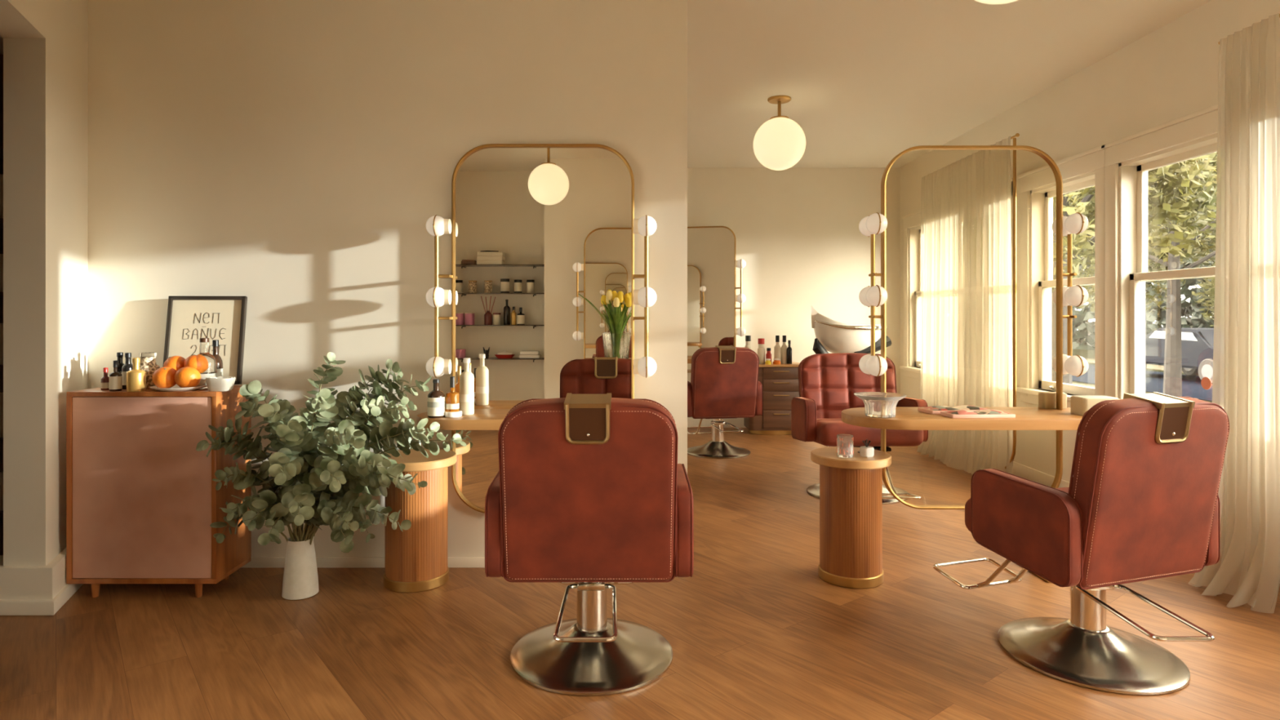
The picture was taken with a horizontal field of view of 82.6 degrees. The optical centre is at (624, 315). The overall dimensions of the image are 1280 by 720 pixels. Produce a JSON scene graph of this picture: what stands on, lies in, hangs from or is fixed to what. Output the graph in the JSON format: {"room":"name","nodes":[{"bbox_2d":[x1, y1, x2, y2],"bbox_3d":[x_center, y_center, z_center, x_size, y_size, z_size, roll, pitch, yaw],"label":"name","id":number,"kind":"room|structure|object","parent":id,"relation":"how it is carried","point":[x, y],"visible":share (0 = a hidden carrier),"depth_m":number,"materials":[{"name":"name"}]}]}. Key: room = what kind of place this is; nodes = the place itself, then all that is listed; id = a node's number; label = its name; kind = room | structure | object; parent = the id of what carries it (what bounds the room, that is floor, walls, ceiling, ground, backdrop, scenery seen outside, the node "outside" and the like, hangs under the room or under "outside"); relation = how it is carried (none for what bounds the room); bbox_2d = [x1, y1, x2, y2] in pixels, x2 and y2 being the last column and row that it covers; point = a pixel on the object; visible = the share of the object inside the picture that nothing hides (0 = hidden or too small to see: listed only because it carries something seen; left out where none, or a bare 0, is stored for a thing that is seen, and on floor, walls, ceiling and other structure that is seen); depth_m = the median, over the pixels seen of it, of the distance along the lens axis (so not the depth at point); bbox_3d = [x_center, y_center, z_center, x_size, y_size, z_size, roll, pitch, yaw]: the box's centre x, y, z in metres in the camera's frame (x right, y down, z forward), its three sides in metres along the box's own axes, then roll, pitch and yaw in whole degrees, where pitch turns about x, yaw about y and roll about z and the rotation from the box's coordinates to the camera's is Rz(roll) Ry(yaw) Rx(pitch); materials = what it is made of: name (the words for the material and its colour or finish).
{"room":"salon","nodes":[
{"label":"salon","id":0,"kind":"room"},
{"bbox_2d":[0,54,3,142],"bbox_3d":[-4.050,-0.200,1.600,3.900,2.900,6.300,0,0,0],"label":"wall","id":1,"kind":"structure","parent":0,"point":[1,55],"depth_m":4.60,"materials":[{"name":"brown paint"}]},
{"bbox_2d":[0,0,88,565],"bbox_3d":[-2.566,-0.200,3.455,0.720,2.900,9.372,0,0,-7],"label":"wall","id":2,"kind":"structure","parent":0,"point":[46,42],"depth_m":3.07,"materials":[{"name":"paint"}]},
{"bbox_2d":[0,547,83,615],"bbox_3d":[-2.688,1.153,3.344,0.625,0.195,0.632,0,0,0],"label":"baseboard","id":3,"kind":"structure","parent":2,"relation":"attached to","point":[24,590],"depth_m":3.04,"materials":[{"name":"beige paint"}]},
{"bbox_2d":[88,0,687,567],"bbox_3d":[-1.316,-0.200,3.694,3.268,2.900,0.172,0,0,0],"label":"wall","id":4,"kind":"structure","parent":0,"point":[295,158],"depth_m":3.62,"materials":[{"name":"paint"}]},
{"bbox_2d":[416,143,657,513],"bbox_3d":[-0.407,0.065,3.409,1.120,1.814,0.389,0,0,0],"label":"station","id":5,"kind":"object","parent":4,"relation":"attached to","point":[543,296],"visible":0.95,"depth_m":3.58,"materials":[{"name":"gold metal"}]},
{"bbox_2d":[426,378,444,417],"bbox_3d":[-0.855,0.374,3.300,0.078,0.172,0.078,0,0,0],"label":"bottle","id":6,"kind":"object","parent":5,"relation":"on","point":[436,397],"visible":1,"depth_m":3.27,"materials":[{"name":"brown glass"}]},
{"bbox_2d":[444,409,462,417],"bbox_3d":[-0.784,0.448,3.320,0.080,0.025,0.080,0,0,0],"label":"dish","id":7,"kind":"object","parent":5,"relation":"on","point":[451,415],"visible":0.89,"depth_m":3.29,"materials":[{"name":"white ceramic"}]},
{"bbox_2d":[445,376,458,412],"bbox_3d":[-0.786,0.365,3.320,0.059,0.175,0.059,0,0,0],"label":"bottle","id":8,"kind":"object","parent":7,"relation":"on","point":[452,397],"visible":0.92,"depth_m":3.30,"materials":[{"name":"orange glass"}]},
{"bbox_2d":[454,365,461,409],"bbox_3d":[-0.789,0.350,3.470,0.040,0.220,0.040,0,0,0],"label":"bottle","id":9,"kind":"object","parent":5,"relation":"on","point":[459,367],"visible":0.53,"depth_m":3.46,"materials":[{"name":"orange glass"}]},
{"bbox_2d":[416,408,511,430],"bbox_3d":[-0.409,0.482,3.400,1.115,0.045,0.370,0,0,0],"label":"shelf","id":10,"kind":"object","parent":5,"relation":"attached to","point":[482,419],"depth_m":3.22,"materials":[{"name":"brown wood"}]},
{"bbox_2d":[459,357,474,414],"bbox_3d":[-0.738,0.329,3.400,0.067,0.262,0.067,0,0,0],"label":"bottle","id":11,"kind":"object","parent":5,"relation":"on","point":[466,378],"visible":0.98,"depth_m":3.37,"materials":[{"name":"beige"}]},
{"bbox_2d":[0,0,1211,168],"bbox_3d":[-1.365,-1.710,3.465,9.270,0.120,9.730,0,0,0],"label":"ceiling","id":12,"kind":"structure","parent":0,"point":[868,82],"depth_m":4.73,"materials":[{"name":"white paint"}]},
{"bbox_2d":[753,95,805,170],"bbox_3d":[1.175,-1.379,5.540,0.394,0.542,0.394,0,0,0],"label":"globe lamp","id":13,"kind":"object","parent":12,"relation":"hanging from","point":[780,142],"visible":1,"depth_m":5.41,"materials":[{"name":"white glass"}]},
{"bbox_2d":[974,0,1017,4],"bbox_3d":[1.361,-1.389,2.600,0.394,0.522,0.394,0,0,0],"label":"globe lamp","id":14,"kind":"object","parent":12,"relation":"hanging from","point":[987,2],"visible":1,"depth_m":2.63,"materials":[{"name":"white glass"}]},
{"bbox_2d":[0,427,1279,719],"bbox_3d":[-1.365,1.290,3.465,9.270,0.080,9.730,0,0,0],"label":"floor","id":15,"kind":"structure","parent":0,"point":[755,632],"depth_m":2.86,"materials":[{"name":"brown wood"}]},
{"bbox_2d":[0,142,3,520],"bbox_3d":[-3.875,0.100,4.300,1.050,2.300,0.300,0,0,0],"label":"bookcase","id":16,"kind":"object","parent":15,"relation":"on","point":[1,144],"visible":0.02,"depth_m":4.43,"materials":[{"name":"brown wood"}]},
{"bbox_2d":[0,391,3,437],"bbox_3d":[-3.590,0.574,4.300,0.040,0.260,0.200,0,0,0],"label":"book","id":17,"kind":"object","parent":16,"relation":"on","point":[1,393],"visible":0.06,"depth_m":4.20,"materials":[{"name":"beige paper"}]},
{"bbox_2d":[0,173,3,217],"bbox_3d":[-3.590,-0.686,4.300,0.040,0.260,0.200,0,0,0],"label":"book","id":18,"kind":"object","parent":16,"relation":"on","point":[1,175],"visible":0.03,"depth_m":4.20,"materials":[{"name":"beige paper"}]},
{"bbox_2d":[0,323,3,364],"bbox_3d":[-3.590,0.164,4.300,0.040,0.240,0.200,0,0,0],"label":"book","id":19,"kind":"object","parent":16,"relation":"on","point":[1,324],"visible":0.06,"depth_m":4.20,"materials":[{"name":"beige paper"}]},
{"bbox_2d":[0,471,3,510],"bbox_3d":[-3.590,1.014,4.300,0.040,0.220,0.200,0,0,0],"label":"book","id":20,"kind":"object","parent":16,"relation":"on","point":[1,473],"visible":0.06,"depth_m":4.20,"materials":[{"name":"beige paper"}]},
{"bbox_2d":[0,253,3,292],"bbox_3d":[-3.590,-0.246,4.300,0.040,0.220,0.200,0,0,0],"label":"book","id":21,"kind":"object","parent":16,"relation":"on","point":[1,255],"visible":0.06,"depth_m":4.20,"materials":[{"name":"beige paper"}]},
{"bbox_2d":[66,385,251,597],"bbox_3d":[-2.126,0.792,3.350,0.660,0.915,0.300,0,0,0],"label":"base cabinet","id":22,"kind":"object","parent":15,"relation":"on","point":[142,502],"visible":0.85,"depth_m":3.20,"materials":[{"name":"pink wood"}]},
{"bbox_2d":[100,367,109,390],"bbox_3d":[-2.347,0.285,3.290,0.036,0.100,0.036,0,0,0],"label":"bottle","id":23,"kind":"object","parent":22,"relation":"on","point":[104,380],"visible":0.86,"depth_m":3.28,"materials":[{"name":"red glass"}]},
{"bbox_2d":[108,360,122,391],"bbox_3d":[-2.270,0.268,3.245,0.049,0.135,0.049,0,0,0],"label":"bottle","id":24,"kind":"object","parent":22,"relation":"on","point":[115,378],"visible":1,"depth_m":3.23,"materials":[{"name":"brown glass"}]},
{"bbox_2d":[116,351,124,373],"bbox_3d":[-2.337,0.253,3.370,0.049,0.165,0.049,0,0,0],"label":"bottle","id":25,"kind":"object","parent":22,"relation":"on","point":[119,355],"visible":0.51,"depth_m":3.36,"materials":[{"name":"black glass"}]},
{"bbox_2d":[121,352,133,389],"bbox_3d":[-2.272,0.253,3.330,0.049,0.165,0.049,0,0,0],"label":"bottle","id":26,"kind":"object","parent":22,"relation":"on","point":[127,366],"visible":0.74,"depth_m":3.31,"materials":[{"name":"black glass"}]},
{"bbox_2d":[126,357,146,391],"bbox_3d":[-2.171,0.261,3.235,0.074,0.148,0.074,0,0,0],"label":"bottle","id":27,"kind":"object","parent":22,"relation":"on","point":[135,377],"visible":1,"depth_m":3.21,"materials":[{"name":"gold metal"}]},
{"bbox_2d":[138,351,159,389],"bbox_3d":[-2.201,0.253,3.360,0.092,0.165,0.092,0,0,0],"label":"jar","id":28,"kind":"object","parent":22,"relation":"on","point":[148,359],"visible":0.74,"depth_m":3.33,"materials":[{"name":"clear glass"}]},
{"bbox_2d":[149,384,206,391],"bbox_3d":[-2.008,0.326,3.285,0.230,0.019,0.230,0,0,0],"label":"plate","id":29,"kind":"object","parent":22,"relation":"on","point":[175,388],"visible":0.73,"depth_m":3.21,"materials":[{"name":"white ceramic"}]},
{"bbox_2d":[151,366,176,387],"bbox_3d":[-2.060,0.278,3.265,0.101,0.098,0.102,0,0,25],"label":"orange","id":30,"kind":"object","parent":29,"relation":"on","point":[162,377],"visible":0.85,"depth_m":3.23,"materials":[{"name":"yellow food"}]},
{"bbox_2d":[173,366,200,387],"bbox_3d":[-1.958,0.278,3.260,0.104,0.100,0.101,0,0,16],"label":"orange","id":31,"kind":"object","parent":29,"relation":"on","point":[186,376],"visible":0.94,"depth_m":3.23,"materials":[{"name":"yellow food"}]},
{"bbox_3d":[-2.020,0.280,3.351,0.094,0.090,0.094,0,0,0],"label":"orange","id":32,"kind":"object","parent":29,"relation":"on","visible":0},
{"bbox_2d":[163,355,185,371],"bbox_3d":[-2.070,0.232,3.353,0.098,0.094,0.098,0,0,26],"label":"orange","id":33,"kind":"object","parent":32,"relation":"on","point":[176,362],"visible":0.55,"depth_m":3.32,"materials":[{"name":"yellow food"}]},
{"bbox_2d":[183,355,197,368],"bbox_3d":[-1.974,0.227,3.347,0.095,0.092,0.093,0,0,29],"label":"orange","id":34,"kind":"object","parent":32,"relation":"on","point":[191,361],"visible":0.44,"depth_m":3.31,"materials":[{"name":"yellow food"}]},
{"bbox_2d":[162,296,247,384],"bbox_3d":[-2.057,0.120,3.567,0.366,0.433,0.087,0,0,-4],"label":"framed poster","id":35,"kind":"object","parent":22,"relation":"on","point":[189,319],"visible":0.77,"depth_m":3.58,"materials":[{"name":"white paper"}]},
{"bbox_2d":[195,337,217,389],"bbox_3d":[-1.941,0.219,3.360,0.103,0.232,0.103,0,0,0],"label":"bottle","id":36,"kind":"object","parent":22,"relation":"on","point":[206,362],"visible":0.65,"depth_m":3.33,"materials":[{"name":"clear glass"}]},
{"bbox_2d":[212,339,222,377],"bbox_3d":[-1.934,0.225,3.440,0.061,0.220,0.061,0,0,0],"label":"bottle","id":37,"kind":"object","parent":22,"relation":"on","point":[215,342],"visible":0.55,"depth_m":3.43,"materials":[{"name":"brown glass"}]},
{"bbox_2d":[204,376,235,391],"bbox_3d":[-1.805,0.304,3.250,0.108,0.061,0.091,0,0,0],"label":"bowl","id":38,"kind":"object","parent":22,"relation":"on","point":[213,384],"visible":1,"depth_m":3.21,"materials":[{"name":"white ceramic"}]},
{"bbox_2d":[281,536,319,599],"bbox_3d":[-1.457,1.124,3.270,0.152,0.252,0.152,0,0,0],"label":"vase","id":39,"kind":"object","parent":15,"relation":"on","point":[300,578],"visible":0.83,"depth_m":3.22,"materials":[{"name":"white ceramic"}]},
{"bbox_2d":[195,351,466,552],"bbox_3d":[-1.247,0.639,3.134,1.112,0.947,0.565,0,0,-11],"label":"bouquet","id":40,"kind":"object","parent":39,"relation":"in","point":[321,471],"visible":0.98,"depth_m":3.10,"materials":[{"name":"green plant"}]},
{"bbox_2d":[382,448,456,592],"bbox_3d":[-0.982,0.954,3.432,0.368,0.592,0.368,0,0,0],"label":"side table","id":41,"kind":"object","parent":15,"relation":"on","point":[416,557],"visible":0.76,"depth_m":3.31,"materials":[{"name":"brown wood"}]},
{"bbox_2d":[484,392,693,696],"bbox_3d":[-0.122,0.757,2.765,0.712,0.986,1.115,0,0,0],"label":"salon chair","id":42,"kind":"object","parent":15,"relation":"on","point":[591,494],"visible":1,"depth_m":2.43,"materials":[{"name":"red leather"}]},
{"bbox_2d":[687,345,762,458],"bbox_3d":[0.833,0.757,6.729,0.712,0.986,1.115,0,0,-9],"label":"salon chair","id":43,"kind":"object","parent":15,"relation":"on","point":[724,384],"visible":0.92,"depth_m":6.40,"materials":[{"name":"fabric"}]},
{"bbox_2d":[743,361,799,435],"bbox_3d":[1.570,0.880,7.797,0.620,0.740,0.456,0,0,0],"label":"base cabinet","id":44,"kind":"object","parent":15,"relation":"on","point":[780,383],"visible":0.53,"depth_m":7.59,"materials":[{"name":"brown wood"}]},
{"bbox_2d":[745,335,751,349],"bbox_3d":[1.302,0.360,7.700,0.070,0.300,0.070,0,0,0],"label":"bottle","id":45,"kind":"object","parent":44,"relation":"on","point":[748,338],"visible":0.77,"depth_m":7.68,"materials":[{"name":"beige plastic"}]},
{"bbox_2d":[757,337,764,364],"bbox_3d":[1.441,0.375,7.700,0.080,0.270,0.080,0,0,0],"label":"bottle","id":46,"kind":"object","parent":44,"relation":"on","point":[761,350],"visible":0.93,"depth_m":7.67,"materials":[{"name":"beige plastic"}]},
{"bbox_2d":[764,358,771,364],"bbox_3d":[1.494,0.480,7.600,0.060,0.060,0.060,0,0,0],"label":"jar","id":47,"kind":"object","parent":44,"relation":"on","point":[767,362],"visible":1,"depth_m":7.58,"materials":[{"name":"yellow glass"}]},
{"bbox_2d":[765,347,771,361],"bbox_3d":[1.512,0.425,7.660,0.060,0.170,0.060,0,0,0],"label":"bottle","id":48,"kind":"object","parent":44,"relation":"on","point":[768,355],"visible":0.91,"depth_m":7.64,"materials":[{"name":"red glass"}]},
{"bbox_2d":[773,358,780,364],"bbox_3d":[1.589,0.480,7.620,0.080,0.060,0.080,0,0,0],"label":"jar","id":49,"kind":"object","parent":44,"relation":"on","point":[776,361],"visible":1,"depth_m":7.59,"materials":[{"name":"orange ceramic"}]},
{"bbox_2d":[773,335,781,363],"bbox_3d":[1.621,0.360,7.740,0.072,0.300,0.072,0,0,0],"label":"bottle","id":50,"kind":"object","parent":44,"relation":"on","point":[777,349],"visible":0.82,"depth_m":7.72,"materials":[{"name":"beige glass"}]},
{"bbox_2d":[781,335,787,364],"bbox_3d":[1.694,0.360,7.740,0.072,0.300,0.072,0,0,0],"label":"bottle","id":51,"kind":"object","parent":44,"relation":"on","point":[784,348],"visible":1,"depth_m":7.71,"materials":[{"name":"beige glass"}]},
{"bbox_2d":[786,340,791,364],"bbox_3d":[1.738,0.385,7.700,0.056,0.250,0.056,0,0,0],"label":"bottle","id":52,"kind":"object","parent":44,"relation":"on","point":[788,348],"visible":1,"depth_m":7.68,"materials":[{"name":"black glass"}]},
{"bbox_2d":[810,446,891,588],"bbox_3d":[1.078,0.954,3.480,0.368,0.592,0.368,0,0,0],"label":"side table","id":53,"kind":"object","parent":15,"relation":"on","point":[851,489],"visible":0.96,"depth_m":3.36,"materials":[{"name":"brown wood"}]},
{"bbox_2d":[836,434,853,457],"bbox_3d":[1.027,0.608,3.399,0.078,0.100,0.076,0,0,0],"label":"glass tumbler","id":54,"kind":"object","parent":53,"relation":"on","point":[845,449],"visible":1,"depth_m":3.37,"materials":[{"name":"clear glass"}]},
{"bbox_2d":[859,439,874,457],"bbox_3d":[1.133,0.618,3.410,0.055,0.079,0.048,0,0,-20],"label":"pot","id":55,"kind":"object","parent":53,"relation":"on","point":[865,451],"visible":1,"depth_m":3.39,"materials":[{"name":"white ceramic"}]},
{"bbox_2d":[810,304,891,356],"bbox_3d":[2.274,0.570,7.438,0.790,1.360,0.574,0,0,0],"label":"basin","id":56,"kind":"object","parent":15,"relation":"on","point":[833,336],"visible":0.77,"depth_m":7.25,"materials":[{"name":"white ceramic"}]},
{"bbox_2d":[791,352,928,504],"bbox_3d":[1.635,0.762,5.036,0.833,0.975,1.171,0,0,0],"label":"salon chair","id":57,"kind":"object","parent":15,"relation":"on","point":[828,383],"visible":0.66,"depth_m":5.27,"materials":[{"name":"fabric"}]},
{"bbox_2d":[841,145,1088,582],"bbox_3d":[1.696,0.210,3.467,1.330,2.079,0.515,0,0,0],"label":"station","id":58,"kind":"object","parent":15,"relation":"on","point":[1059,419],"visible":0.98,"depth_m":3.55,"materials":[{"name":"gold metal"}]},
{"bbox_2d":[853,391,906,417],"bbox_3d":[1.166,0.410,3.330,0.228,0.100,0.228,0,0,0],"label":"crystal bowl","id":59,"kind":"object","parent":58,"relation":"on","point":[877,404],"visible":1,"depth_m":3.27,"materials":[{"name":"white"}]},
{"bbox_2d":[917,404,991,414],"bbox_3d":[1.577,0.445,3.475,0.310,0.030,0.130,0,0,-8],"label":"magazine","id":60,"kind":"object","parent":58,"relation":"on","point":[934,410],"visible":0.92,"depth_m":3.44,"materials":[{"name":"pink paper"}]},
{"bbox_2d":[841,407,1083,430],"bbox_3d":[1.696,0.482,3.438,1.330,0.045,0.455,0,0,0],"label":"shelf","id":61,"kind":"object","parent":58,"relation":"attached to","point":[905,418],"depth_m":3.23,"materials":[{"name":"brown wood"}]},
{"bbox_2d":[940,409,1015,417],"bbox_3d":[1.609,0.445,3.325,0.290,0.030,0.115,0,0,-3],"label":"magazine","id":62,"kind":"object","parent":58,"relation":"on","point":[956,413],"visible":1,"depth_m":3.28,"materials":[{"name":"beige paper"}]},
{"bbox_2d":[1038,391,1066,408],"bbox_3d":[2.128,0.421,3.625,0.120,0.078,0.065,0,0,0],"label":"storage box","id":63,"kind":"object","parent":58,"relation":"on","point":[1046,400],"visible":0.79,"depth_m":3.59,"materials":[{"name":"beige"}]},
{"bbox_2d":[1070,395,1119,415],"bbox_3d":[2.188,0.419,3.390,0.165,0.082,0.130,0,0,4],"label":"storage box","id":64,"kind":"object","parent":58,"relation":"on","point":[1079,404],"visible":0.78,"depth_m":3.36,"materials":[{"name":"beige"}]},
{"bbox_2d":[933,391,1229,695],"bbox_3d":[1.686,0.757,2.767,0.712,0.986,1.114,0,0,-18],"label":"salon chair","id":65,"kind":"object","parent":15,"relation":"on","point":[1141,502],"visible":1,"depth_m":2.46,"materials":[{"name":"red leather"}]},
{"bbox_2d":[687,168,899,418],"bbox_3d":[0.160,-0.200,8.205,6.220,2.900,0.150,0,0,0],"label":"wall","id":66,"kind":"structure","parent":0,"point":[801,242],"depth_m":8.13,"materials":[{"name":"paint"}]},
{"bbox_2d":[687,226,746,382],"bbox_3d":[0.738,-0.005,7.843,1.110,1.944,0.359,0,0,11],"label":"station","id":67,"kind":"object","parent":66,"relation":"attached to","point":[713,264],"visible":0.41,"depth_m":7.96,"materials":[{"name":"gold metal"}]},
{"bbox_2d":[687,357,691,363],"bbox_3d":[0.736,0.482,7.833,1.100,0.045,0.340,0,0,12],"label":"shelf","id":68,"kind":"object","parent":67,"relation":"attached to","point":[689,359],"depth_m":7.67,"materials":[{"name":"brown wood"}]},
{"bbox_2d":[899,0,1279,482],"bbox_3d":[3.150,-0.200,3.440,0.160,2.900,9.680,0,0,0],"label":"wall","id":69,"kind":"structure","parent":0,"point":[1169,73],"depth_m":4.78,"materials":[{"name":"paint"}]},
{"bbox_2d":[687,418,1069,488],"bbox_3d":[1.690,1.200,5.715,2.760,0.100,4.830,0,0,0],"label":"baseboard","id":70,"kind":"structure","parent":69,"relation":"attached to","point":[1018,469],"depth_m":5.61,"materials":[{"name":"beige paint"}]},
{"bbox_2d":[899,209,920,379],"bbox_3d":[3.115,-0.212,7.475,0.210,1.745,1.030,0,0,0],"label":"window","id":71,"kind":"structure","parent":69,"relation":"in","point":[912,222],"depth_m":7.84,"materials":[{"name":"beige paint"}]},
{"bbox_2d":[916,133,1019,474],"bbox_3d":[2.730,-0.021,5.956,0.404,2.534,1.618,0,0,10],"label":"sheer curtain","id":72,"kind":"object","parent":69,"relation":"hanging from","point":[966,295],"visible":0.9,"depth_m":5.81,"materials":[{"name":"fabric"}]},
{"bbox_2d":[1004,137,1016,468],"bbox_3d":[2.745,-0.065,5.216,0.022,2.370,0.193,0,0,0],"label":"wand","id":73,"kind":"object","parent":72,"relation":"hanging from","point":[1014,446],"visible":0.89,"depth_m":5.12,"materials":[{"name":"gold metal"}]},
{"bbox_2d":[1010,177,1013,373],"bbox_3d":[3.115,-0.212,6.415,0.210,1.745,1.370,0,0,0],"label":"window","id":74,"kind":"structure","parent":69,"relation":"in","point":[1011,179],"depth_m":5.75,"materials":[{"name":"beige paint"}]},
{"bbox_2d":[1016,144,1105,407],"bbox_3d":[3.115,-0.212,5.120,0.210,1.745,1.040,0,0,0],"label":"window","id":75,"kind":"structure","parent":69,"relation":"in","point":[1086,169],"depth_m":5.45,"materials":[{"name":"beige paint"}]},
{"bbox_2d":[1102,104,1217,399],"bbox_3d":[3.115,-0.212,4.095,0.210,1.745,1.110,0,0,0],"label":"window","id":76,"kind":"structure","parent":69,"relation":"in","point":[1128,160],"depth_m":4.50,"materials":[{"name":"beige paint"}]},
{"bbox_2d":[1200,377,1211,389],"bbox_3d":[3.136,0.365,3.930,0.001,0.068,0.068,0,0,0],"label":"sticker","id":77,"kind":"object","parent":76,"relation":"attached to","point":[1206,383],"visible":1,"depth_m":3.93,"materials":[{"name":"brown"}]},
{"bbox_2d":[1187,13,1279,613],"bbox_3d":[2.798,-0.018,3.197,0.475,2.529,0.364,0,0,14],"label":"sheer curtain","id":78,"kind":"object","parent":69,"relation":"hanging from","point":[1246,381],"visible":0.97,"depth_m":3.17,"materials":[{"name":"fabric"}]},
{"label":"outside","id":79,"kind":"structure","parent":0,"visible":0},
{"bbox_2d":[1072,337,1212,402],"bbox_3d":[46.685,1.800,15.000,86.630,0.100,110.000,0,0,0],"label":"lawn","id":80,"kind":"structure","parent":79,"point":[1090,354],"depth_m":31.31,"materials":[{"name":"green plant"}]},
{"bbox_2d":[1051,151,1217,384],"bbox_3d":[5.622,-1.745,9.514,5.243,7.149,5.680,0,0,-12],"label":"tree","id":81,"kind":"object","parent":80,"relation":"on","point":[1184,175],"visible":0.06,"depth_m":8.88,"materials":[{"name":"green plant"}]},
{"bbox_2d":[1072,203,1216,350],"bbox_3d":[24.300,-2.752,37.999,2.373,9.820,54.659,0,0,0],"label":"hedge","id":82,"kind":"object","parent":80,"relation":"on","point":[1082,328],"visible":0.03,"depth_m":32.44,"materials":[{"name":"green plant"}]},
{"bbox_2d":[1077,192,1216,335],"bbox_3d":[19.675,-3.360,27.217,5.691,10.236,7.409,0,0,0],"label":"tree","id":83,"kind":"object","parent":80,"relation":"on","point":[1185,251],"visible":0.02,"depth_m":24.94,"materials":[{"name":"green plant"}]},
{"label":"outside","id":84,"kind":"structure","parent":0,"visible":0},
{"bbox_2d":[1084,358,1182,372],"bbox_3d":[17.900,1.740,15.000,1.400,0.020,110.000,0,0,0],"label":"footpath","id":85,"kind":"structure","parent":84,"point":[1090,361],"depth_m":24.95,"materials":[{"name":"beige concrete"}]},
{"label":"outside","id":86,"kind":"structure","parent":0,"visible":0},
{"bbox_2d":[1072,382,1094,387],"bbox_3d":[10.900,1.740,15.000,1.400,0.020,110.000,0,0,0],"label":"footpath","id":87,"kind":"structure","parent":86,"point":[1076,384],"depth_m":18.18,"materials":[{"name":"beige concrete"}]},
{"bbox_2d":[1068,152,1217,396],"bbox_3d":[11.329,-1.689,14.912,6.737,6.889,5.990,0,0,-39],"label":"tree","id":88,"kind":"object","parent":87,"relation":"on","point":[1172,375],"visible":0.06,"depth_m":14.87,"materials":[{"name":"green plant"}]},
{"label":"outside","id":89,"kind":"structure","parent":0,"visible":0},
{"bbox_2d":[1071,364,1212,400],"bbox_3d":[14.250,1.744,15.000,4.500,0.012,110.000,0,0,0],"label":"road","id":90,"kind":"structure","parent":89,"point":[1192,387],"depth_m":18.71,"materials":[{"name":"grey asphalt"}]},
{"bbox_2d":[1145,328,1213,385],"bbox_3d":[15.500,1.038,19.618,1.810,1.399,4.235,0,0,0],"label":"car","id":91,"kind":"object","parent":90,"relation":"on","point":[1197,344],"visible":0.46,"depth_m":18.96,"materials":[{"name":"grey paint"}]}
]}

